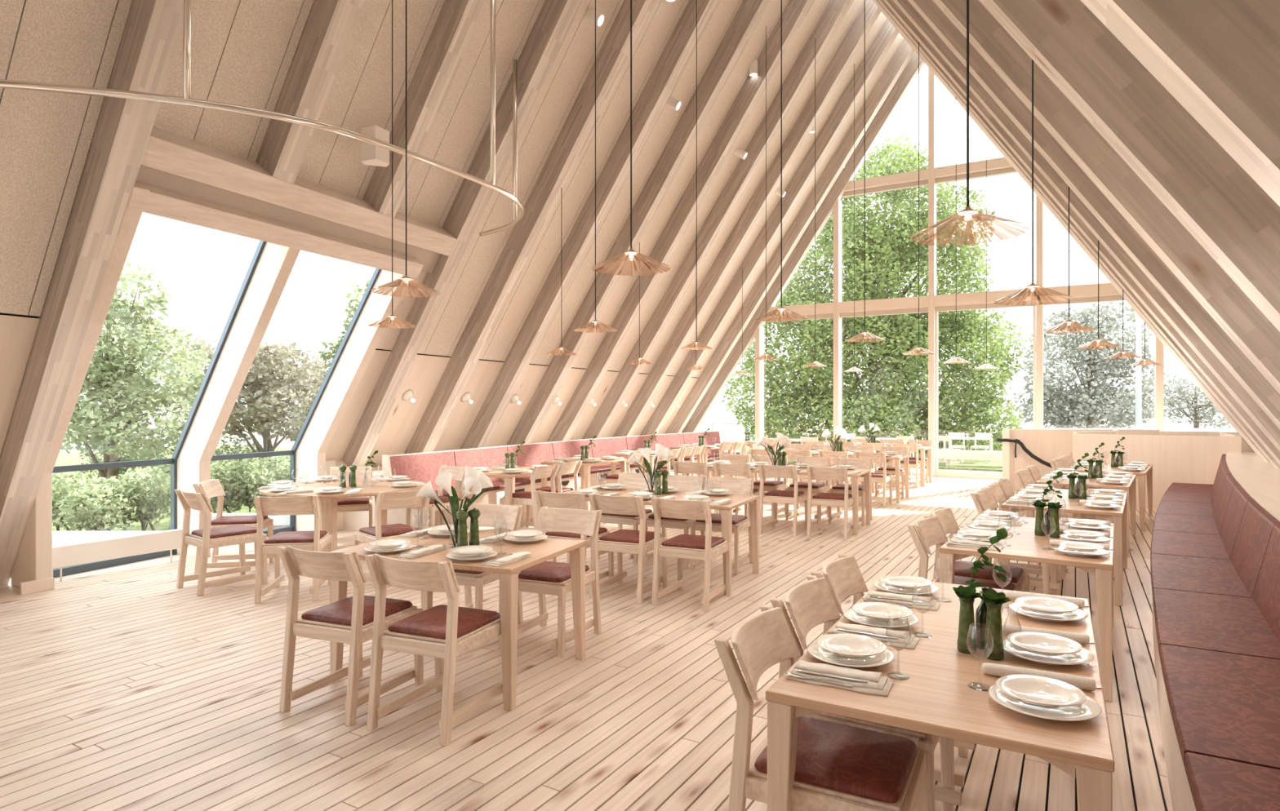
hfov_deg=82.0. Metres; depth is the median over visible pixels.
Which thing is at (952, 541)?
table knife
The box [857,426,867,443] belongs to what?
calla lily
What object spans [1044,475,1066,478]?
plate
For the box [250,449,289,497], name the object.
shrub
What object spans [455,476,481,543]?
calla lily
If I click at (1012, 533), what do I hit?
wine glass
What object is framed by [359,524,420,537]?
seat cushion
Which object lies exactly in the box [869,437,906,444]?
table
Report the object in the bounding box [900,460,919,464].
seat cushion
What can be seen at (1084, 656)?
dinner plate
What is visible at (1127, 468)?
plate
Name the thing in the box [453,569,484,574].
seat cushion
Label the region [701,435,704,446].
pepper mill
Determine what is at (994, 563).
bowl
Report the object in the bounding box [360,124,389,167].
loudspeaker
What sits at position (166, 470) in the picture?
shrub
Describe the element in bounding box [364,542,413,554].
dinner plate
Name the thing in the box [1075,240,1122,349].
pendant lamp
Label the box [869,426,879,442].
calla lily
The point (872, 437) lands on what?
pepper mill
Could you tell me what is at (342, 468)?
pepper mill
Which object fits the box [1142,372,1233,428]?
bare tree
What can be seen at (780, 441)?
dining chair
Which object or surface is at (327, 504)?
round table
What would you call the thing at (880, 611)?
plate
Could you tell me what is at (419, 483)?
folded napkin
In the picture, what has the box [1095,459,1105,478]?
vase
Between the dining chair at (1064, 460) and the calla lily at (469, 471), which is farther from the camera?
the dining chair at (1064, 460)
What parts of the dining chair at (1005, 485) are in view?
leg, backrest, leg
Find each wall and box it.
[0,0,924,586]
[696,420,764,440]
[872,0,1279,470]
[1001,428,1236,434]
[1002,428,1253,509]
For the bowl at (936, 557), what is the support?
on the wine glass at (941, 598)
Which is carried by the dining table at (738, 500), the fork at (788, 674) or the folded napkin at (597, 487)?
the folded napkin at (597, 487)
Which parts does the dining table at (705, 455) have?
leg, leg, leg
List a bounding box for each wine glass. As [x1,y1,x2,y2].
[411,515,424,547]
[417,511,430,539]
[493,514,505,546]
[494,523,507,555]
[885,616,911,680]
[911,585,933,638]
[933,556,952,602]
[966,624,993,691]
[992,563,1012,608]
[998,515,1012,546]
[1008,506,1020,534]
[1041,519,1055,550]
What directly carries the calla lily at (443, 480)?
in the glass vase
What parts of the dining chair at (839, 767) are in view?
leg, backrest, leg, seat frame, leg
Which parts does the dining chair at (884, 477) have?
backrest, seat frame, leg, leg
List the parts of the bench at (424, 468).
panel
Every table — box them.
[258,478,424,552]
[328,532,586,711]
[455,466,558,532]
[540,457,626,510]
[548,488,759,594]
[610,450,682,475]
[670,445,733,476]
[682,466,871,535]
[720,441,775,477]
[763,454,909,503]
[764,438,800,449]
[765,582,1114,810]
[807,445,932,486]
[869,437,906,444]
[938,515,1114,702]
[942,436,992,462]
[1000,488,1127,606]
[1035,472,1136,557]
[1066,462,1152,532]
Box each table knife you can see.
[402,546,427,554]
[489,554,512,562]
[796,670,868,683]
[836,628,898,639]
[870,595,923,602]
[951,541,990,546]
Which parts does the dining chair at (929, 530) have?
leg, backrest, leg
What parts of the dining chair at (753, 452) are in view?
leg, backrest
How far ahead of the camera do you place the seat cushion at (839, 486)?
9.69 m
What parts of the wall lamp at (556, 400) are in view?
dish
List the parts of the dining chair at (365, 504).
backrest, seat frame, leg, leg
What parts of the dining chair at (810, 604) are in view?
leg, backrest, leg, seat frame, leg, leg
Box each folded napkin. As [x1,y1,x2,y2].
[257,486,273,489]
[278,489,313,494]
[297,480,316,484]
[343,488,362,494]
[370,477,390,481]
[395,544,446,559]
[398,527,432,537]
[413,482,425,485]
[479,532,507,544]
[481,551,531,567]
[488,466,505,470]
[519,470,532,472]
[544,460,564,462]
[566,457,580,460]
[586,484,604,489]
[603,492,619,496]
[613,452,629,454]
[635,487,655,492]
[649,495,675,502]
[672,446,687,448]
[684,490,706,495]
[709,498,732,506]
[787,660,893,697]
[831,622,919,649]
[847,471,861,475]
[863,591,940,610]
[890,455,902,457]
[946,538,1004,551]
[964,528,1013,538]
[975,517,1022,526]
[1005,499,1046,505]
[1016,493,1052,500]
[1033,488,1057,493]
[1039,478,1069,483]
[1069,466,1093,470]
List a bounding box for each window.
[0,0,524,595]
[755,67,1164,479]
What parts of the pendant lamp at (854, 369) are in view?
lamp shade, cord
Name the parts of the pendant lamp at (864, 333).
lamp shade, cord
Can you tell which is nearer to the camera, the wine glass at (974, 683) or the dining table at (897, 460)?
the wine glass at (974, 683)
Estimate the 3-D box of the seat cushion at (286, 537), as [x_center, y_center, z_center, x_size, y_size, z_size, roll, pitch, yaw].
[-2.840,1.083,6.094,0.400,0.035,0.424,0,0,-10]
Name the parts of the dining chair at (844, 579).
leg, backrest, leg, leg, leg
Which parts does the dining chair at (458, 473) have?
leg, leg, seat frame, leg, backrest, leg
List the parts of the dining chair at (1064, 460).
backrest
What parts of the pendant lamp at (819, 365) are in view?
lamp shade, cord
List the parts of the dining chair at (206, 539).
leg, backrest, leg, seat frame, leg, leg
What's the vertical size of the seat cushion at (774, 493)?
0.035 m
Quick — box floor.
[0,475,1173,810]
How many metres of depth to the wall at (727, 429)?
34.00 m
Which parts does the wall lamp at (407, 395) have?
dish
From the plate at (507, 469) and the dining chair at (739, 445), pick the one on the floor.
the dining chair at (739, 445)
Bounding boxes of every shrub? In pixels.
[52,471,100,531]
[52,474,142,531]
[78,438,171,485]
[102,466,170,531]
[145,464,170,509]
[210,431,262,479]
[210,459,253,513]
[218,457,279,513]
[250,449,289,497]
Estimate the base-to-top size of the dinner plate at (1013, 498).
0.025 m
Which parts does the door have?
frame, frame, frame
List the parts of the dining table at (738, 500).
leg, leg, leg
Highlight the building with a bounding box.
[703,405,790,422]
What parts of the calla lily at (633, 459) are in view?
stem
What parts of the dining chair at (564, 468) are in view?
leg, leg, backrest, leg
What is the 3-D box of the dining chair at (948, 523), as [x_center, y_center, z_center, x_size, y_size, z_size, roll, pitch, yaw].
[2.244,1.133,4.845,0.601,0.835,0.460,0,0,33]
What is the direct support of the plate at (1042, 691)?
on the dinner plate at (1089, 709)
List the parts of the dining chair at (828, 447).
backrest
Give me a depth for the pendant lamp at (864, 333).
7.41 m
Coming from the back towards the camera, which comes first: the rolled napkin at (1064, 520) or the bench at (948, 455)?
the bench at (948, 455)
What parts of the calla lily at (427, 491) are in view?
stem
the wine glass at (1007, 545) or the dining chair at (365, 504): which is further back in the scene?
the dining chair at (365, 504)
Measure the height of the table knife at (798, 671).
0.004 m
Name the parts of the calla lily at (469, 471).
stem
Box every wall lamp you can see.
[401,390,415,402]
[461,392,472,404]
[510,394,520,404]
[551,395,561,405]
[588,397,596,405]
[620,399,626,406]
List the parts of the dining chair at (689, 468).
leg, backrest, leg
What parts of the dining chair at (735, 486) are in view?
leg, seat frame, backrest, leg, leg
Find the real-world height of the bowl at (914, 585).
0.102 m
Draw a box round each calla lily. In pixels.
[416,480,455,546]
[435,472,455,537]
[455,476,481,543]
[457,466,478,528]
[457,471,493,540]
[627,453,650,492]
[640,448,651,488]
[650,449,667,492]
[652,443,665,482]
[652,447,675,490]
[757,439,773,465]
[760,435,774,465]
[774,432,784,464]
[774,436,791,466]
[775,435,791,462]
[821,431,833,451]
[822,429,833,449]
[833,426,839,448]
[834,430,844,451]
[835,428,846,448]
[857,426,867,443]
[859,425,868,443]
[868,422,874,443]
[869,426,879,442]
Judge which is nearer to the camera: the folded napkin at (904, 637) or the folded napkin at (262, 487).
the folded napkin at (904, 637)
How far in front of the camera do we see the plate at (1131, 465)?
9.66 m
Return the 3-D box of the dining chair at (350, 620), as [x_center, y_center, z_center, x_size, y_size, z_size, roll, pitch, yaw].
[-1.506,1.133,3.904,0.460,0.835,0.601,0,0,22]
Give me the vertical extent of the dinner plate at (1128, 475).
0.025 m
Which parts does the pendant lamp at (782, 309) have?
lamp shade, cord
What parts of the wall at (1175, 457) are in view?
post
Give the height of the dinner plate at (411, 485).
0.025 m
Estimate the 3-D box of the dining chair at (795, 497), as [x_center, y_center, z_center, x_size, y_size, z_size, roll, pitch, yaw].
[1.774,1.133,9.078,0.460,0.835,0.601,0,0,28]
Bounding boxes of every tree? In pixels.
[59,260,211,498]
[164,337,328,468]
[297,279,369,426]
[720,133,1028,453]
[1012,301,1166,428]
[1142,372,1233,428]
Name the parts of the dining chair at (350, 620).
leg, backrest, leg, seat frame, leg, leg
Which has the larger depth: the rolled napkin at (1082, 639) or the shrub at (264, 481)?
the shrub at (264, 481)
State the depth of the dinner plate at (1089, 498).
6.38 m
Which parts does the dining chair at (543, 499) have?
leg, backrest, leg, seat frame, leg, leg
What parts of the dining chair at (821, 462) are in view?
leg, leg, seat frame, backrest, leg, leg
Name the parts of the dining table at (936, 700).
leg, leg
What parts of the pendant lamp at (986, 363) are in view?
cord, lamp shade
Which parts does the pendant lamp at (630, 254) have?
cord, lamp shade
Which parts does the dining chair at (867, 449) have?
backrest, leg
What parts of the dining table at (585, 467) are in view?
leg, leg, leg, leg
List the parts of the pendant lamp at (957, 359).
lamp shade, cord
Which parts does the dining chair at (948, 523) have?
backrest, leg, seat frame, leg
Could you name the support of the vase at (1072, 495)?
on the dining table at (1117, 517)
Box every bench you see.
[382,431,739,529]
[937,449,1002,466]
[1150,453,1279,810]
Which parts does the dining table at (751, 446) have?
leg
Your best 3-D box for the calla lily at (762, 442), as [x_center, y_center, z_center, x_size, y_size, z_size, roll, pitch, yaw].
[1.661,0.642,9.753,0.229,0.407,0.102,0,0,-6]
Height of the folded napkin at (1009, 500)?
0.026 m
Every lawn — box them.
[52,444,291,531]
[738,434,1002,471]
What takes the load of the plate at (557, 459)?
on the dinner plate
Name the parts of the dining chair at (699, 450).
leg, backrest, leg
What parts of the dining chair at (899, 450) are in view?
leg, leg, seat frame, backrest, leg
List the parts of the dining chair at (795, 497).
leg, leg, backrest, seat frame, leg, leg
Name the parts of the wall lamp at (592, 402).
dish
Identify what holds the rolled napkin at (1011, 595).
on the dining table at (936, 700)
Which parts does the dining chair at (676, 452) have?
leg, backrest, leg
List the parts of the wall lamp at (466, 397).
dish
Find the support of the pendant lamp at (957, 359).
hanging from the wall at (1160, 119)
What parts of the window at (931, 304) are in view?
sill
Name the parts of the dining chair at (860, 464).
leg, leg, seat frame, backrest, leg, leg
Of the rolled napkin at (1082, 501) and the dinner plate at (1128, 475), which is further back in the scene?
the dinner plate at (1128, 475)
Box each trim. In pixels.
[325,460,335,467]
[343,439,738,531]
[1225,452,1279,521]
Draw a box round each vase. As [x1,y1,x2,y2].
[952,585,981,654]
[978,587,1011,661]
[1003,608,1022,639]
[1031,500,1046,536]
[1046,502,1064,537]
[1066,473,1077,499]
[1077,475,1088,499]
[1087,458,1094,479]
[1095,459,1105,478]
[1110,450,1116,467]
[1116,451,1124,466]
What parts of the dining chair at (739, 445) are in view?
leg, backrest, leg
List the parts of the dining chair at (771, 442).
backrest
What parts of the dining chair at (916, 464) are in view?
leg, backrest, seat frame, leg, leg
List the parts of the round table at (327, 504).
leg, leg, leg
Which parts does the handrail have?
rail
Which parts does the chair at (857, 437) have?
backrest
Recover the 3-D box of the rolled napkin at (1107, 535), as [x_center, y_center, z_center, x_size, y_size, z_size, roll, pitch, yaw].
[2.811,0.811,4.686,0.300,0.038,0.038,0,0,36]
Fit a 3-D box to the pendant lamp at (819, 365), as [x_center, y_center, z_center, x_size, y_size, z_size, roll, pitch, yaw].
[2.922,-3.389,12.290,0.389,5.483,0.389,0,0,-39]
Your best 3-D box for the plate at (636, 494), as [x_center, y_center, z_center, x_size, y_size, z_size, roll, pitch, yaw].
[0.010,0.792,6.538,0.220,0.025,0.220,0,0,32]
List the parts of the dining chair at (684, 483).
leg, leg, seat frame, backrest, leg, leg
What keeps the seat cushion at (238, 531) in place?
on the dining chair at (206, 539)
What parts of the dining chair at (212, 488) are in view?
leg, backrest, leg, seat frame, leg, leg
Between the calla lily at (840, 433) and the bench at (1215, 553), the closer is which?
the bench at (1215, 553)
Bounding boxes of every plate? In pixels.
[266,482,296,486]
[267,487,298,493]
[270,480,293,484]
[271,485,296,489]
[312,477,339,481]
[314,488,345,494]
[315,475,337,479]
[316,486,342,491]
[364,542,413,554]
[369,538,410,548]
[385,477,410,481]
[386,475,408,479]
[389,483,417,488]
[391,480,414,485]
[427,528,469,537]
[431,524,454,533]
[446,550,497,561]
[451,545,493,556]
[473,466,488,470]
[477,469,490,472]
[502,470,524,474]
[502,534,547,543]
[503,468,521,471]
[506,529,542,538]
[531,465,548,466]
[553,457,568,460]
[573,492,600,497]
[574,488,597,493]
[582,458,596,461]
[582,460,598,462]
[600,457,617,460]
[600,485,627,490]
[601,456,616,458]
[602,483,624,488]
[625,494,656,500]
[628,492,653,497]
[653,488,679,493]
[661,485,677,490]
[680,497,711,501]
[683,494,708,500]
[702,491,732,496]
[705,488,728,493]
[714,460,728,463]
[751,463,770,466]
[752,462,767,464]
[792,465,812,468]
[794,463,809,466]
[807,642,893,668]
[816,634,886,658]
[835,466,856,470]
[836,465,853,467]
[843,608,918,629]
[852,602,912,621]
[873,580,938,595]
[880,575,932,590]
[883,451,895,453]
[952,533,995,542]
[957,529,996,538]
[965,523,1010,530]
[971,520,1007,528]
[978,513,1019,519]
[982,511,1016,517]
[988,684,1101,721]
[995,675,1086,707]
[1003,639,1093,666]
[1006,631,1082,656]
[1008,602,1088,622]
[1009,497,1044,501]
[1013,493,1042,499]
[1014,596,1078,614]
[1017,491,1050,495]
[1020,488,1044,493]
[1025,486,1056,489]
[1028,484,1053,488]
[1041,476,1068,479]
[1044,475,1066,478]
[1050,471,1071,475]
[1053,470,1078,472]
[1053,546,1110,557]
[1056,468,1077,471]
[1058,533,1111,543]
[1058,542,1104,551]
[1062,530,1105,539]
[1064,522,1111,531]
[1068,519,1106,526]
[1074,463,1088,466]
[1082,502,1121,509]
[1084,500,1116,506]
[1085,497,1122,502]
[1088,494,1118,499]
[1090,491,1124,496]
[1093,488,1121,493]
[1098,480,1128,484]
[1101,478,1125,482]
[1102,477,1130,479]
[1104,475,1127,479]
[1106,473,1133,476]
[1107,471,1130,475]
[1119,468,1145,471]
[1122,466,1142,469]
[1125,464,1144,466]
[1128,462,1146,464]
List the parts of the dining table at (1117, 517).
leg, leg, leg, leg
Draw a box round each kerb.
[52,531,158,546]
[211,513,289,530]
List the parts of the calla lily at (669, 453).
stem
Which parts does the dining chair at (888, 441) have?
backrest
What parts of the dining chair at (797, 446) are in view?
backrest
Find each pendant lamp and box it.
[367,0,416,328]
[370,0,440,297]
[546,346,576,355]
[573,0,617,333]
[591,0,671,275]
[627,242,650,364]
[680,0,711,350]
[686,364,706,370]
[733,369,750,374]
[753,26,779,360]
[755,0,807,322]
[803,38,826,367]
[844,0,884,342]
[844,63,864,372]
[902,41,935,355]
[910,0,1029,245]
[942,97,969,364]
[974,135,999,369]
[993,59,1073,305]
[1041,186,1097,334]
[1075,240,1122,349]
[1104,288,1142,359]
[1128,322,1160,366]
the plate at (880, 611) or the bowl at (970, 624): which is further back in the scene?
the plate at (880, 611)
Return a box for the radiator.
[52,528,190,582]
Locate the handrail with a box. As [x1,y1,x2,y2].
[995,438,1052,468]
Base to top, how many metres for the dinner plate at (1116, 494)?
0.025 m
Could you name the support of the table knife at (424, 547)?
on the folded napkin at (430, 549)
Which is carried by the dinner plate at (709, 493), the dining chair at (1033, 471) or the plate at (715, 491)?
the plate at (715, 491)
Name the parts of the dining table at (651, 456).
leg, leg, leg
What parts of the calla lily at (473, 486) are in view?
stem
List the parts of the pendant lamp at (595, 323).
lamp shade, cord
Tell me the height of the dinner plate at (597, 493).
0.025 m
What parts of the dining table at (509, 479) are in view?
leg, leg, leg, leg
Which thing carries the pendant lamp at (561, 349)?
hanging from the wall at (513, 296)
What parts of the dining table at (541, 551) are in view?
leg, leg, leg, leg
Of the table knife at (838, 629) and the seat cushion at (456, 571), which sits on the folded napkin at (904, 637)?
the table knife at (838, 629)
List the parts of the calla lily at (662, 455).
stem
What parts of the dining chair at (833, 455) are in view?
leg, backrest, leg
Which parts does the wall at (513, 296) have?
felt panel, felt panel, felt panel, felt panel, felt panel, felt panel, felt panel, felt panel, felt panel, felt panel, felt panel, felt panel, felt panel, felt panel, felt panel, felt panel, felt panel, felt panel, felt panel, felt panel, felt panel, felt panel, felt panel, felt panel, felt panel, felt panel, felt panel, felt panel, felt panel, felt panel, felt panel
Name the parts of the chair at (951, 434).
backrest, seat frame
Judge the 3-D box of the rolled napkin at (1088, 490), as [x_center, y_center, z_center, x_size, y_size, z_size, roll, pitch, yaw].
[4.408,0.811,6.973,0.300,0.038,0.038,0,0,31]
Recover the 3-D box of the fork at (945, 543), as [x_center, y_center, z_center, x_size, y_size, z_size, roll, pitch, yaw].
[1.901,0.820,4.323,0.204,0.003,0.022,0,0,33]
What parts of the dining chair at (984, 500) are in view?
leg, backrest, leg, leg, leg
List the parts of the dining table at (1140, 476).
leg, leg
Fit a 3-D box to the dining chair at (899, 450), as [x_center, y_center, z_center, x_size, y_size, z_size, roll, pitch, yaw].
[4.340,1.133,12.691,0.460,0.835,0.601,0,0,28]
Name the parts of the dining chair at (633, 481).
leg, seat frame, leg, backrest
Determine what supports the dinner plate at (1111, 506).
on the dining table at (1117, 517)
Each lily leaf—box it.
[428,496,456,533]
[449,486,458,519]
[455,491,484,537]
[643,457,652,477]
[651,460,670,486]
[767,444,774,456]
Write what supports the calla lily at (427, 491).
in the glass vase
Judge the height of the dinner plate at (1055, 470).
0.025 m
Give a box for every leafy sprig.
[364,450,377,479]
[515,441,524,462]
[587,435,596,453]
[964,528,1008,587]
[1040,471,1062,502]
[1071,453,1088,475]
[1091,442,1104,459]
[1113,436,1124,451]
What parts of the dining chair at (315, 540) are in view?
leg, leg, backrest, seat frame, leg, leg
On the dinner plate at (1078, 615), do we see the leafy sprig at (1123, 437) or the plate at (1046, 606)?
the plate at (1046, 606)
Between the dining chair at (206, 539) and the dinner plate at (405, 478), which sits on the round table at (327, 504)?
the dinner plate at (405, 478)
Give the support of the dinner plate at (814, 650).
on the dining table at (936, 700)
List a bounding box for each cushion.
[191,524,257,538]
[210,515,267,525]
[263,530,327,544]
[301,595,412,626]
[337,497,369,505]
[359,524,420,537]
[387,604,500,639]
[389,451,455,490]
[429,496,461,504]
[434,488,483,497]
[453,446,507,481]
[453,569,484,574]
[483,479,531,492]
[506,443,554,478]
[512,491,531,498]
[515,473,573,483]
[518,561,589,582]
[530,486,573,493]
[545,527,607,538]
[551,440,594,469]
[574,466,611,475]
[591,437,627,466]
[594,462,642,470]
[599,529,661,543]
[601,509,652,517]
[603,475,618,479]
[626,435,656,459]
[639,458,677,464]
[645,468,673,471]
[648,514,687,520]
[654,433,684,451]
[661,534,724,550]
[674,456,697,461]
[682,431,720,453]
[693,452,739,457]
[695,513,747,524]
[706,459,716,462]
[753,480,783,486]
[754,716,916,804]
[764,490,804,497]
[789,482,825,488]
[812,493,851,500]
[831,484,864,490]
[860,472,888,477]
[877,466,904,471]
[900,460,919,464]
[908,457,928,460]
[934,575,1014,591]
[954,560,1023,582]
[1061,486,1098,490]
[1150,530,1229,559]
[1150,553,1252,598]
[1152,513,1218,534]
[1152,588,1279,660]
[1155,501,1213,516]
[1159,644,1279,770]
[1160,490,1211,503]
[1166,483,1213,493]
[1184,752,1279,810]
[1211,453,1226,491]
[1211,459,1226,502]
[1211,466,1231,516]
[1213,474,1239,534]
[1219,485,1254,559]
[1230,501,1279,597]
[1252,524,1279,643]
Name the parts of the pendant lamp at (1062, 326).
cord, lamp shade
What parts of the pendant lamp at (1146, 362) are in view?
lamp shade, cord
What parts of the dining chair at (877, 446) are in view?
backrest, seat frame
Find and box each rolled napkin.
[982,662,1095,691]
[1002,624,1089,644]
[1003,591,1084,608]
[1049,539,1109,550]
[1059,528,1110,537]
[1060,517,1111,526]
[1079,499,1121,506]
[1086,493,1123,499]
[1087,488,1124,493]
[1096,478,1128,482]
[1103,471,1133,475]
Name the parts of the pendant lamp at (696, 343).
lamp shade, cord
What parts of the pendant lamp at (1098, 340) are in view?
cord, lamp shade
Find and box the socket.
[408,396,415,402]
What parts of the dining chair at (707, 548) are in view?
leg, leg, backrest, seat frame, leg, leg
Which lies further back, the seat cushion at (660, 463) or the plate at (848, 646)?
the seat cushion at (660, 463)
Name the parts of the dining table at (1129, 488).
leg, leg, leg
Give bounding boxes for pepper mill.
[338,464,346,488]
[349,464,356,487]
[456,508,468,547]
[468,506,480,546]
[504,452,510,469]
[510,451,515,468]
[580,444,585,460]
[584,444,588,458]
[643,440,647,448]
[647,439,650,448]
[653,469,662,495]
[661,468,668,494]
[697,435,702,446]
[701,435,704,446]
[745,431,747,442]
[777,451,782,466]
[782,450,786,466]
[835,440,839,451]
[839,440,843,451]
[870,435,874,443]
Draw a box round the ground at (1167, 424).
[59,415,1232,479]
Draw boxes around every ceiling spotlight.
[584,8,604,26]
[665,0,675,2]
[665,95,681,111]
[734,147,747,159]
[749,58,757,76]
[774,186,786,197]
[809,124,814,133]
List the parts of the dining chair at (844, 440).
backrest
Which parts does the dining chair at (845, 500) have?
leg, leg, backrest, seat frame, leg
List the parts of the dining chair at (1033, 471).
leg, backrest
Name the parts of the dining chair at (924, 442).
leg, backrest, leg, leg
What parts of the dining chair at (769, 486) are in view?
leg, leg, seat frame, backrest, leg, leg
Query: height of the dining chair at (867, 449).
0.835 m
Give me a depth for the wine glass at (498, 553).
4.11 m
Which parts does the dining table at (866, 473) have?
leg, leg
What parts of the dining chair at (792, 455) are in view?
backrest, seat frame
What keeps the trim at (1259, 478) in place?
attached to the wall at (1160, 119)
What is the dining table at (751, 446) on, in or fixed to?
on the floor
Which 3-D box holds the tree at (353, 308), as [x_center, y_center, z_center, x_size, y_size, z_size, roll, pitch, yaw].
[-6.022,-0.586,15.073,2.137,4.487,1.849,0,0,-32]
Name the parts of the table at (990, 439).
leg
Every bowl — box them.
[885,616,911,650]
[911,585,933,613]
[933,556,952,582]
[966,624,993,660]
[992,563,1012,586]
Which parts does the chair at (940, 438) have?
backrest, leg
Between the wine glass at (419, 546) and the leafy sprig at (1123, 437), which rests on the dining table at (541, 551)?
the wine glass at (419, 546)
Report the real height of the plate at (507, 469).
0.025 m
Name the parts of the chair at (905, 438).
backrest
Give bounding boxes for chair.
[174,489,269,596]
[191,479,274,574]
[253,495,333,604]
[276,546,423,726]
[329,466,372,527]
[352,489,430,582]
[364,553,503,746]
[405,465,469,528]
[453,502,524,624]
[498,463,559,533]
[498,506,602,657]
[525,460,582,527]
[533,490,613,586]
[588,493,667,604]
[597,472,655,564]
[600,453,645,506]
[643,448,684,477]
[644,475,706,569]
[650,497,731,613]
[661,446,697,475]
[671,445,706,476]
[671,461,720,514]
[690,476,754,574]
[698,442,735,477]
[711,453,751,515]
[712,440,747,478]
[713,462,759,532]
[714,604,930,810]
[744,454,787,519]
[748,448,777,493]
[754,438,777,478]
[758,464,808,536]
[769,575,961,810]
[776,438,786,449]
[777,444,810,487]
[782,449,818,497]
[786,456,830,522]
[800,436,817,444]
[801,440,831,483]
[806,466,853,541]
[810,554,974,790]
[815,444,840,489]
[817,450,851,489]
[825,437,847,451]
[828,457,872,525]
[830,441,860,484]
[840,444,874,493]
[841,433,855,439]
[851,436,875,453]
[852,438,871,443]
[853,452,892,507]
[860,442,891,484]
[874,439,903,479]
[875,445,908,497]
[892,443,921,488]
[896,435,914,457]
[903,440,932,483]
[906,515,1022,591]
[925,506,1030,592]
[937,435,962,464]
[948,432,965,450]
[969,432,991,450]
[969,488,1060,595]
[982,483,1065,586]
[993,478,1070,580]
[1013,469,1078,519]
[1024,465,1084,519]
[1048,458,1106,520]
[1057,456,1106,516]
[1061,454,1075,466]
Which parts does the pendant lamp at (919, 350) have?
lamp shade, cord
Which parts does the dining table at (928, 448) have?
leg, leg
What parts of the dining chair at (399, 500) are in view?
leg, seat frame, leg, backrest, leg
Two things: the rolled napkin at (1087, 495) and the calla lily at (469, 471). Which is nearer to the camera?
the calla lily at (469, 471)
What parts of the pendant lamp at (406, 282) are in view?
lamp shade, cord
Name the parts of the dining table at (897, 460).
leg, leg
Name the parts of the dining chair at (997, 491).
backrest, leg, leg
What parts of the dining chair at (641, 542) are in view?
leg, backrest, leg, seat frame, leg, leg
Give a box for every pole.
[197,233,204,369]
[320,255,324,371]
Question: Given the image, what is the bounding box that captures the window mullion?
[1135,312,1142,429]
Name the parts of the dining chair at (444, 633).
leg, backrest, leg, seat frame, leg, leg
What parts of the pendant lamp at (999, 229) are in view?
cord, lamp shade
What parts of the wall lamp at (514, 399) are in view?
dish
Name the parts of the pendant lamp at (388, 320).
lamp shade, cord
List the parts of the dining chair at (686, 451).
leg, backrest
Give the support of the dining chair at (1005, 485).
on the floor
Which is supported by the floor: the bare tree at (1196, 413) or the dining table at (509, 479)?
the dining table at (509, 479)
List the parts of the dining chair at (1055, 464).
leg, backrest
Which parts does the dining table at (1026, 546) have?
leg, leg, leg, leg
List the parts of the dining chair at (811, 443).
backrest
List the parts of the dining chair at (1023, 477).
leg, backrest, seat frame, leg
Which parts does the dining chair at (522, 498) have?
leg, seat frame, leg, leg, backrest, leg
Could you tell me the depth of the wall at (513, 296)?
9.05 m
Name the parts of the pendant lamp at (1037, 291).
cord, lamp shade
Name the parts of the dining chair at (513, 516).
leg, seat frame, leg, backrest, leg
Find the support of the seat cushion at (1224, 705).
on the bench at (1215, 553)
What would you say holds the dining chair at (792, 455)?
on the floor
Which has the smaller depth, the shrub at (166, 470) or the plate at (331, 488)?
the plate at (331, 488)
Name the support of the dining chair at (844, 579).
on the floor
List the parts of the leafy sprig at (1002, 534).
stem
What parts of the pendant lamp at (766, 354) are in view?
cord, lamp shade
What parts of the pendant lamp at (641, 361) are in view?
lamp shade, cord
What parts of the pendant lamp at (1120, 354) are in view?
cord, lamp shade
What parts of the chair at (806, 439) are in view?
backrest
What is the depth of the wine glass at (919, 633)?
2.66 m
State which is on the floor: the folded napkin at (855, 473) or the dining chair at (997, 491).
the dining chair at (997, 491)
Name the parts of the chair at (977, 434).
seat frame, backrest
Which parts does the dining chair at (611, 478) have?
seat frame, leg, backrest, leg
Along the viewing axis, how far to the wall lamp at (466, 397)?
10.96 m
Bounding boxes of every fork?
[784,672,853,688]
[826,631,885,642]
[861,597,912,605]
[945,542,982,547]
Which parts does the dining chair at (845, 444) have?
backrest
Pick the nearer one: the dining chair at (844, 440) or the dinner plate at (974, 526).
the dinner plate at (974, 526)
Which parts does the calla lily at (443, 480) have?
stem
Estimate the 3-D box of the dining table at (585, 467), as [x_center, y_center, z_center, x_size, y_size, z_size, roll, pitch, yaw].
[-0.827,1.190,11.113,0.800,0.720,1.200,0,0,26]
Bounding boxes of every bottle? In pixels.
[348,471,351,486]
[975,586,989,649]
[1044,502,1050,535]
[1075,475,1079,498]
[1093,460,1097,478]
[1115,452,1119,466]
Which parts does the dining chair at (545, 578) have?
leg, leg, seat frame, leg, backrest, leg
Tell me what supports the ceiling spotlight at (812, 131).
attached to the wall at (513, 296)
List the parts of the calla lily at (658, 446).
stem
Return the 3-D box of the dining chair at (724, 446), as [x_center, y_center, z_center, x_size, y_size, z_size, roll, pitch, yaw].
[1.485,1.133,14.340,0.601,0.835,0.460,0,0,34]
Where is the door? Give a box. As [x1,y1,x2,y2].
[935,305,1035,476]
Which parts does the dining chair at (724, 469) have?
leg, backrest, leg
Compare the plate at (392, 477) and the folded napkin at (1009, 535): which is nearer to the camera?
the folded napkin at (1009, 535)
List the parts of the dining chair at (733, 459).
backrest, leg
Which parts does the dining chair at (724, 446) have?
leg, backrest, leg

